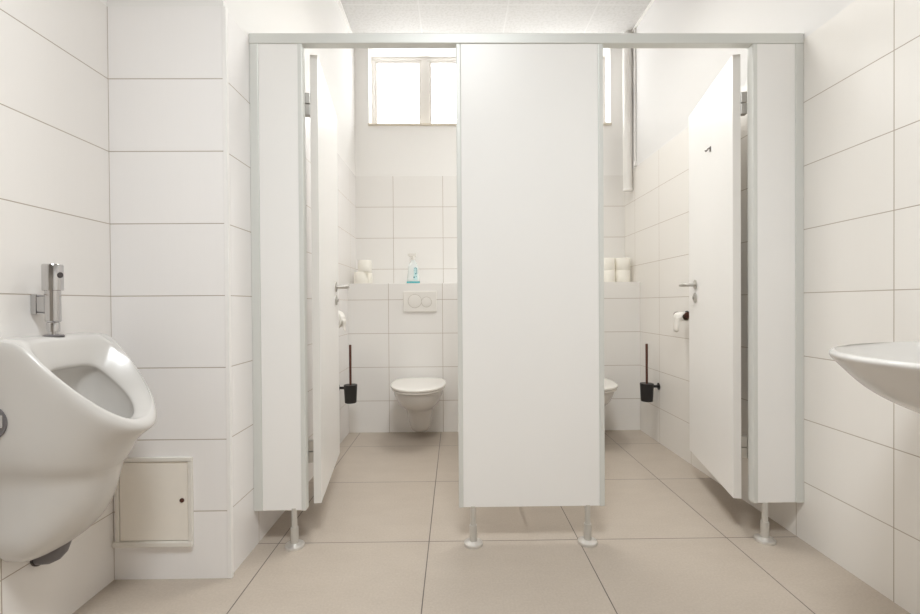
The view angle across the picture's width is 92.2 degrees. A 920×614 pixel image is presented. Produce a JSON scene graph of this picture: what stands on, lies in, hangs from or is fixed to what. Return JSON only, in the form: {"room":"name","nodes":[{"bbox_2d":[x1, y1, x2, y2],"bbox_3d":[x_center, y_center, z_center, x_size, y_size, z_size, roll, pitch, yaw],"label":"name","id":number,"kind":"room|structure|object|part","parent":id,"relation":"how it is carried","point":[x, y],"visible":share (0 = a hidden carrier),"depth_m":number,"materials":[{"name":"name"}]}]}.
{"room":"public restroom","nodes":[
{"label":"public restroom","id":0,"kind":"room"},
{"bbox_2d":[0,0,113,613],"bbox_3d":[-1.294,-0.557,-0.140,0.200,3.035,3.357,0,0,-1],"label":"wall","id":1,"kind":"structure","parent":0,"point":[55,206],"depth_m":1.33,"materials":[{"name":"tile"}]},
{"bbox_2d":[30,264,64,336],"bbox_3d":[-1.164,-0.020,1.249,0.087,0.203,0.050,0,0,4],"label":"valve","id":2,"kind":"object","parent":1,"relation":"attached to","point":[49,303],"visible":1,"depth_m":1.24,"materials":[{"name":"silver metal"}]},
{"bbox_2d":[0,333,156,566],"bbox_3d":[-1.041,0.406,1.250,0.324,0.655,0.311,0,0,-1],"label":"urinal","id":3,"kind":"object","parent":1,"relation":"attached to","point":[74,407],"visible":0.99,"depth_m":1.15,"materials":[{"name":"ceramic"}]},
{"bbox_2d":[354,48,624,282],"bbox_3d":[0.248,-0.596,3.678,2.173,3.035,0.200,0,0,-1],"label":"wall","id":4,"kind":"structure","parent":0,"point":[406,176],"depth_m":3.57,"materials":[{"name":"tile"}]},
{"bbox_2d":[336,0,351,32],"bbox_3d":[-0.807,-2.080,0.965,0.022,0.012,5.179,0,0,-1],"label":"trim","id":5,"kind":"structure","parent":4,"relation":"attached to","point":[338,1],"depth_m":3.18,"materials":[{"name":"plastic"}]},
{"bbox_2d":[368,57,455,125],"bbox_3d":[-0.276,-1.774,3.649,0.929,0.622,0.208,0,0,-1],"label":"window","id":6,"kind":"structure","parent":4,"relation":"in","point":[406,91],"depth_m":3.71,"materials":[{"name":"glass"}]},
{"bbox_3d":[-0.515,-1.778,3.719,0.352,0.524,0.007,0,0,-1],"label":"pane","id":7,"kind":"part","parent":6,"relation":"part of","materials":[{"name":"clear glass"}]},
{"bbox_3d":[-0.515,-1.778,3.719,0.388,0.560,0.042,0,0,-1],"label":"sash","id":8,"kind":"part","parent":6,"relation":"part of","materials":[{"name":"glass"}]},
{"bbox_3d":[-0.274,-1.469,3.621,0.929,0.014,0.148,0,0,-1],"label":"sill","id":9,"kind":"part","parent":6,"relation":"part of","materials":[{"name":"white"}]},
{"bbox_3d":[-0.051,-1.781,3.724,0.412,0.560,0.042,0,0,-1],"label":"sash","id":10,"kind":"part","parent":6,"relation":"part of","materials":[{"name":"glass"}]},
{"bbox_3d":[-0.051,-1.781,3.724,0.376,0.524,0.007,0,0,-1],"label":"pane","id":11,"kind":"part","parent":6,"relation":"part of","materials":[{"name":"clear glass"}]},
{"bbox_2d":[603,57,611,124],"bbox_3d":[0.756,-1.781,3.661,0.930,0.622,0.208,0,0,-1],"label":"window","id":12,"kind":"structure","parent":4,"relation":"in","point":[604,123],"depth_m":3.71,"materials":[{"name":"plastic"}]},
{"bbox_3d":[0.755,-1.786,3.735,0.918,0.612,0.060,0,0,-1],"label":"frame","id":13,"kind":"part","parent":12,"relation":"part of","materials":[{"name":"plastic"}]},
{"bbox_2d":[72,430,910,613],"bbox_3d":[0.090,0.993,0.998,2.972,0.100,5.579,0,0,-1],"label":"floor","id":14,"kind":"structure","parent":0,"point":[388,532],"depth_m":1.67,"materials":[{"name":"beige tile"}]},
{"bbox_2d":[107,0,355,579],"bbox_3d":[-1.126,-0.579,2.646,0.599,3.035,2.232,0,0,-1],"label":"wall pier","id":15,"kind":"object","parent":14,"relation":"on","point":[166,169],"visible":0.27,"depth_m":1.54,"materials":[{"name":"tile"}]},
{"bbox_2d":[112,457,193,547],"bbox_3d":[-1.063,0.674,1.533,0.273,0.309,0.015,0,0,-1],"label":"access panel","id":16,"kind":"object","parent":15,"relation":"attached to","point":[154,496],"visible":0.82,"depth_m":1.53,"materials":[{"name":"beige metal"}]},
{"bbox_2d":[222,6,233,577],"bbox_3d":[-0.809,-0.047,1.542,0.014,1.984,0.015,0,0,-1],"label":"trim","id":17,"kind":"structure","parent":15,"relation":"attached to","point":[224,8],"depth_m":1.54,"materials":[{"name":"plastic"}]},
{"bbox_2d":[339,345,356,403],"bbox_3d":[-0.758,0.447,2.980,0.130,0.390,0.089,0,0,-1],"label":"toilet brush","id":18,"kind":"object","parent":15,"relation":"attached to","point":[350,390],"visible":0.9,"depth_m":2.96,"materials":[{"name":"black plastic"}]},
{"bbox_3d":[-0.738,0.388,2.980,0.017,0.273,0.017,0,0,-1],"label":"handle","id":19,"kind":"part","parent":18,"relation":"part of","materials":[{"name":"brown metal"}]},
{"bbox_2d":[344,384,356,403],"bbox_3d":[-0.737,0.581,2.981,0.089,0.121,0.089,0,0,-1],"label":"cup","id":20,"kind":"object","parent":18,"relation":"on","point":[350,390],"depth_m":2.95,"materials":[{"name":"black plastic"}]},
{"bbox_3d":[-0.784,0.062,2.672,0.078,0.044,0.156,0,0,-1],"label":"toilet roll holder","id":21,"kind":"object","parent":15,"relation":"attached to","visible":0},
{"bbox_2d":[339,311,345,330],"bbox_3d":[-0.754,0.081,2.662,0.115,0.128,0.100,0,0,-1],"label":"toilet roll","id":22,"kind":"object","parent":21,"relation":"on","point":[342,320],"visible":0.27,"depth_m":2.65,"materials":[{"name":"paper"}]},
{"bbox_2d":[249,44,308,551],"bbox_3d":[-0.711,-0.041,1.737,0.204,1.968,0.076,0,0,-1],"label":"panel","id":23,"kind":"object","parent":14,"relation":"on","point":[277,71],"visible":1,"depth_m":1.73,"materials":[{"name":"white laminate"}]},
{"bbox_3d":[-0.652,0.860,1.744,0.030,0.144,0.030,0,0,-1],"label":"support leg","id":24,"kind":"part","parent":23,"relation":"part of","materials":[{"name":"silver metal"}]},
{"bbox_3d":[-0.651,0.934,1.745,0.076,0.017,0.076,0,0,-1],"label":"foot plate","id":25,"kind":"part","parent":23,"relation":"part of","materials":[{"name":"silver metal"}]},
{"bbox_2d":[305,55,348,502],"bbox_3d":[-0.625,-0.112,2.081,0.159,1.800,0.615,0,0,-8],"label":"door","id":26,"kind":"structure","parent":23,"relation":"attached to","point":[324,448],"depth_m":1.89,"materials":[{"name":"white laminate"}]},
{"bbox_3d":[-0.625,-0.112,2.081,0.030,1.800,0.611,0,0,-8],"label":"door","id":27,"kind":"part","parent":26,"relation":"part of","materials":[{"name":"white laminate"}]},
{"bbox_3d":[-0.610,-0.105,2.301,0.064,0.051,0.106,0,0,-8],"label":"door handle","id":28,"kind":"part","parent":26,"relation":"part of","materials":[{"name":"metal"}]},
{"bbox_2d":[348,282,639,432],"bbox_3d":[0.258,0.369,3.440,2.173,1.108,0.290,0,0,-1],"label":"wall ledge","id":29,"kind":"object","parent":14,"relation":"on","point":[388,343],"visible":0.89,"depth_m":3.29,"materials":[{"name":"tile"}]},
{"bbox_2d":[354,272,367,283],"bbox_3d":[-0.752,-0.222,3.358,0.101,0.089,0.101,0,0,-1],"label":"toilet roll","id":30,"kind":"object","parent":29,"relation":"on","point":[359,277],"visible":0.84,"depth_m":3.31,"materials":[{"name":"beige paper"}]},
{"bbox_2d":[358,260,371,272],"bbox_3d":[-0.722,-0.311,3.362,0.101,0.089,0.101,0,0,-1],"label":"toilet roll","id":31,"kind":"object","parent":30,"relation":"on","point":[363,265],"visible":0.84,"depth_m":3.32,"materials":[{"name":"paper"}]},
{"bbox_2d":[368,273,371,282],"bbox_3d":[-0.737,-0.223,3.466,0.101,0.089,0.101,0,0,-1],"label":"toilet roll","id":32,"kind":"object","parent":29,"relation":"on","point":[369,274],"visible":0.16,"depth_m":3.44,"materials":[{"name":"paper"}]},
{"bbox_2d":[407,253,419,282],"bbox_3d":[-0.358,-0.298,3.393,0.102,0.236,0.068,0,0,-1],"label":"spray bottle","id":33,"kind":"object","parent":29,"relation":"on","point":[413,272],"visible":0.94,"depth_m":3.37,"materials":[{"name":"plastic"}]},
{"bbox_2d":[391,377,445,431],"bbox_3d":[-0.281,0.700,3.023,0.372,0.375,0.535,0,0,-1],"label":"toilet","id":34,"kind":"object","parent":29,"relation":"attached to","point":[418,396],"visible":1,"depth_m":2.91,"materials":[{"name":"ceramic"}]},
{"bbox_3d":[-0.282,0.540,2.998,0.360,0.014,0.475,0,0,-1],"label":"seat","id":35,"kind":"part","parent":34,"relation":"part of","materials":[{"name":"white plastic"}]},
{"bbox_3d":[-0.282,0.522,3.002,0.372,0.019,0.496,0,0,-1],"label":"lid","id":36,"kind":"part","parent":34,"relation":"part of","materials":[{"name":"white plastic"}]},
{"bbox_3d":[-0.281,0.717,3.036,0.340,0.342,0.509,0,0,-1],"label":"bowl","id":37,"kind":"part","parent":34,"relation":"part of","materials":[{"name":"ceramic"}]},
{"bbox_2d":[403,291,436,311],"bbox_3d":[-0.297,-0.044,3.279,0.246,0.154,0.014,0,0,-1],"label":"flush plate","id":38,"kind":"object","parent":29,"relation":"attached to","point":[413,301],"visible":1,"depth_m":3.27,"materials":[{"name":"plastic"}]},
{"bbox_2d":[604,270,614,281],"bbox_3d":[1.146,-0.238,3.441,0.114,0.095,0.114,0,0,-1],"label":"toilet roll","id":39,"kind":"object","parent":29,"relation":"on","point":[609,275],"visible":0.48,"depth_m":3.39,"materials":[{"name":"beige paper"}]},
{"bbox_2d":[604,258,614,269],"bbox_3d":[1.145,-0.334,3.441,0.114,0.095,0.114,0,0,-1],"label":"toilet roll","id":40,"kind":"object","parent":39,"relation":"on","point":[609,263],"visible":0.66,"depth_m":3.39,"materials":[{"name":"paper"}]},
{"bbox_2d":[604,378,617,405],"bbox_3d":[0.871,0.693,3.036,0.372,0.375,0.535,0,0,-1],"label":"toilet","id":41,"kind":"object","parent":29,"relation":"attached to","point":[610,386],"visible":0.18,"depth_m":2.84,"materials":[{"name":"ceramic"}]},
{"bbox_3d":[0.871,0.709,3.049,0.340,0.342,0.509,0,0,-1],"label":"bowl","id":42,"kind":"part","parent":41,"relation":"part of","materials":[{"name":"ceramic"}]},
{"bbox_3d":[0.870,0.515,3.015,0.372,0.019,0.496,0,0,-1],"label":"lid","id":43,"kind":"part","parent":41,"relation":"part of","materials":[{"name":"white plastic"}]},
{"bbox_2d":[615,270,629,281],"bbox_3d":[1.264,-0.239,3.443,0.114,0.095,0.114,0,0,-1],"label":"toilet roll","id":44,"kind":"object","parent":29,"relation":"on","point":[620,275],"visible":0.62,"depth_m":3.39,"materials":[{"name":"paper"}]},
{"bbox_2d":[615,258,629,270],"bbox_3d":[1.263,-0.334,3.442,0.114,0.095,0.114,0,0,-1],"label":"toilet roll","id":45,"kind":"object","parent":44,"relation":"on","point":[620,263],"visible":0.77,"depth_m":3.39,"materials":[{"name":"paper"}]},
{"bbox_2d":[456,44,604,548],"bbox_3d":[0.279,-0.048,1.748,0.577,1.968,0.076,0,0,-1],"label":"panel","id":46,"kind":"object","parent":14,"relation":"on","point":[529,117],"visible":1,"depth_m":1.74,"materials":[{"name":"white laminate"}]},
{"bbox_3d":[0.052,0.856,1.752,0.030,0.144,0.030,0,0,-1],"label":"support leg","id":47,"kind":"part","parent":46,"relation":"part of","materials":[{"name":"silver metal"}]},
{"bbox_3d":[0.053,0.929,1.753,0.076,0.017,0.076,0,0,-1],"label":"foot plate","id":48,"kind":"part","parent":46,"relation":"part of","materials":[{"name":"silver metal"}]},
{"bbox_2d":[249,33,803,47],"bbox_3d":[0.267,-1.054,1.748,2.173,0.043,0.038,0,0,-1],"label":"header rail","id":49,"kind":"object","parent":46,"relation":"on","point":[308,40],"visible":0.82,"depth_m":1.73,"materials":[{"name":"metal"}]},
{"bbox_3d":[0.506,0.853,1.757,0.030,0.144,0.030,0,0,-1],"label":"support leg","id":50,"kind":"part","parent":46,"relation":"part of","materials":[{"name":"silver metal"}]},
{"bbox_3d":[0.507,0.926,1.758,0.076,0.017,0.076,0,0,-1],"label":"foot plate","id":51,"kind":"part","parent":46,"relation":"part of","materials":[{"name":"silver metal"}]},
{"bbox_2d":[747,44,803,545],"bbox_3d":[1.259,-0.055,1.759,0.202,1.968,0.076,0,0,-1],"label":"panel","id":52,"kind":"object","parent":14,"relation":"on","point":[775,72],"visible":1,"depth_m":1.75,"materials":[{"name":"white laminate"}]},
{"bbox_2d":[679,54,747,498],"bbox_3d":[1.189,-0.125,2.095,0.159,1.800,0.615,0,0,12],"label":"door","id":53,"kind":"structure","parent":52,"relation":"attached to","point":[717,441],"depth_m":1.97,"materials":[{"name":"white laminate"}]},
{"bbox_3d":[1.188,-0.117,2.315,0.064,0.051,0.106,0,0,12],"label":"door handle","id":54,"kind":"part","parent":53,"relation":"part of","materials":[{"name":"metal"}]},
{"bbox_3d":[1.189,-0.125,2.095,0.030,1.800,0.611,0,0,12],"label":"door","id":55,"kind":"part","parent":53,"relation":"part of","materials":[{"name":"white laminate"}]},
{"bbox_3d":[1.215,0.848,1.765,0.030,0.144,0.030,0,0,-1],"label":"support leg","id":56,"kind":"part","parent":52,"relation":"part of","materials":[{"name":"silver metal"}]},
{"bbox_3d":[1.216,0.921,1.766,0.076,0.017,0.076,0,0,-1],"label":"foot plate","id":57,"kind":"part","parent":52,"relation":"part of","materials":[{"name":"silver metal"}]},
{"bbox_2d":[340,0,650,32],"bbox_3d":[0.068,-2.142,1.024,2.972,0.100,5.679,0,0,-1],"label":"ceiling","id":58,"kind":"structure","parent":0,"point":[363,16],"depth_m":3.21,"materials":[{"name":"white paint"}]},
{"bbox_2d":[625,0,919,613],"bbox_3d":[1.465,-0.584,1.002,0.200,3.035,5.579,0,0,-1],"label":"wall","id":59,"kind":"structure","parent":0,"point":[860,509],"depth_m":1.62,"materials":[{"name":"tile"}]},
{"bbox_2d":[623,30,632,191],"bbox_3d":[1.296,-1.509,3.424,0.074,1.218,0.074,0,0,-1],"label":"pipe","id":60,"kind":"object","parent":59,"relation":"attached to","point":[627,52],"visible":0.94,"depth_m":3.40,"materials":[{"name":"plastic"}]},
{"bbox_2d":[633,28,636,166],"bbox_3d":[1.323,-1.593,3.348,0.018,1.050,0.024,0,0,-1],"label":"cable conduit","id":61,"kind":"object","parent":59,"relation":"attached to","point":[635,161],"visible":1,"depth_m":3.34,"materials":[{"name":"plastic"}]},
{"bbox_2d":[631,0,653,32],"bbox_3d":[1.348,-2.095,0.989,0.014,0.012,5.179,0,0,-1],"label":"trim","id":62,"kind":"structure","parent":59,"relation":"attached to","point":[651,1],"depth_m":3.19,"materials":[{"name":"plastic"}]},
{"bbox_2d":[640,344,659,401],"bbox_3d":[1.289,0.442,3.008,0.131,0.390,0.089,0,0,-1],"label":"toilet brush","id":63,"kind":"object","parent":59,"relation":"attached to","point":[646,388],"visible":1,"depth_m":2.99,"materials":[{"name":"black plastic"}]},
{"bbox_3d":[1.268,0.384,3.007,0.017,0.273,0.017,0,0,-1],"label":"handle","id":64,"kind":"part","parent":63,"relation":"part of","materials":[{"name":"brown metal"}]},
{"bbox_2d":[640,382,653,401],"bbox_3d":[1.269,0.577,3.009,0.089,0.121,0.089,0,0,-1],"label":"cup","id":65,"kind":"object","parent":63,"relation":"on","point":[646,388],"depth_m":2.98,"materials":[{"name":"black plastic"}]},
{"bbox_2d":[674,311,688,317],"bbox_3d":[1.309,0.043,2.574,0.085,0.044,0.154,0,0,-1],"label":"toilet roll holder","id":66,"kind":"object","parent":59,"relation":"attached to","point":[686,315],"visible":0.52,"depth_m":2.50,"materials":[{"name":"black plastic"}]},
{"bbox_2d":[673,312,688,331],"bbox_3d":[1.282,0.087,2.564,0.053,0.117,0.098,0,0,-1],"label":"toilet roll","id":67,"kind":"object","parent":66,"relation":"on","point":[678,316],"visible":0.91,"depth_m":2.56,"materials":[{"name":"paper"}]},
{"bbox_2d":[828,341,919,412],"bbox_3d":[1.084,0.265,0.864,0.575,0.336,0.728,0,0,-1],"label":"basin","id":68,"kind":"object","parent":59,"relation":"attached to","point":[890,370],"visible":1,"depth_m":0.90,"materials":[{"name":"ceramic"}]}
]}

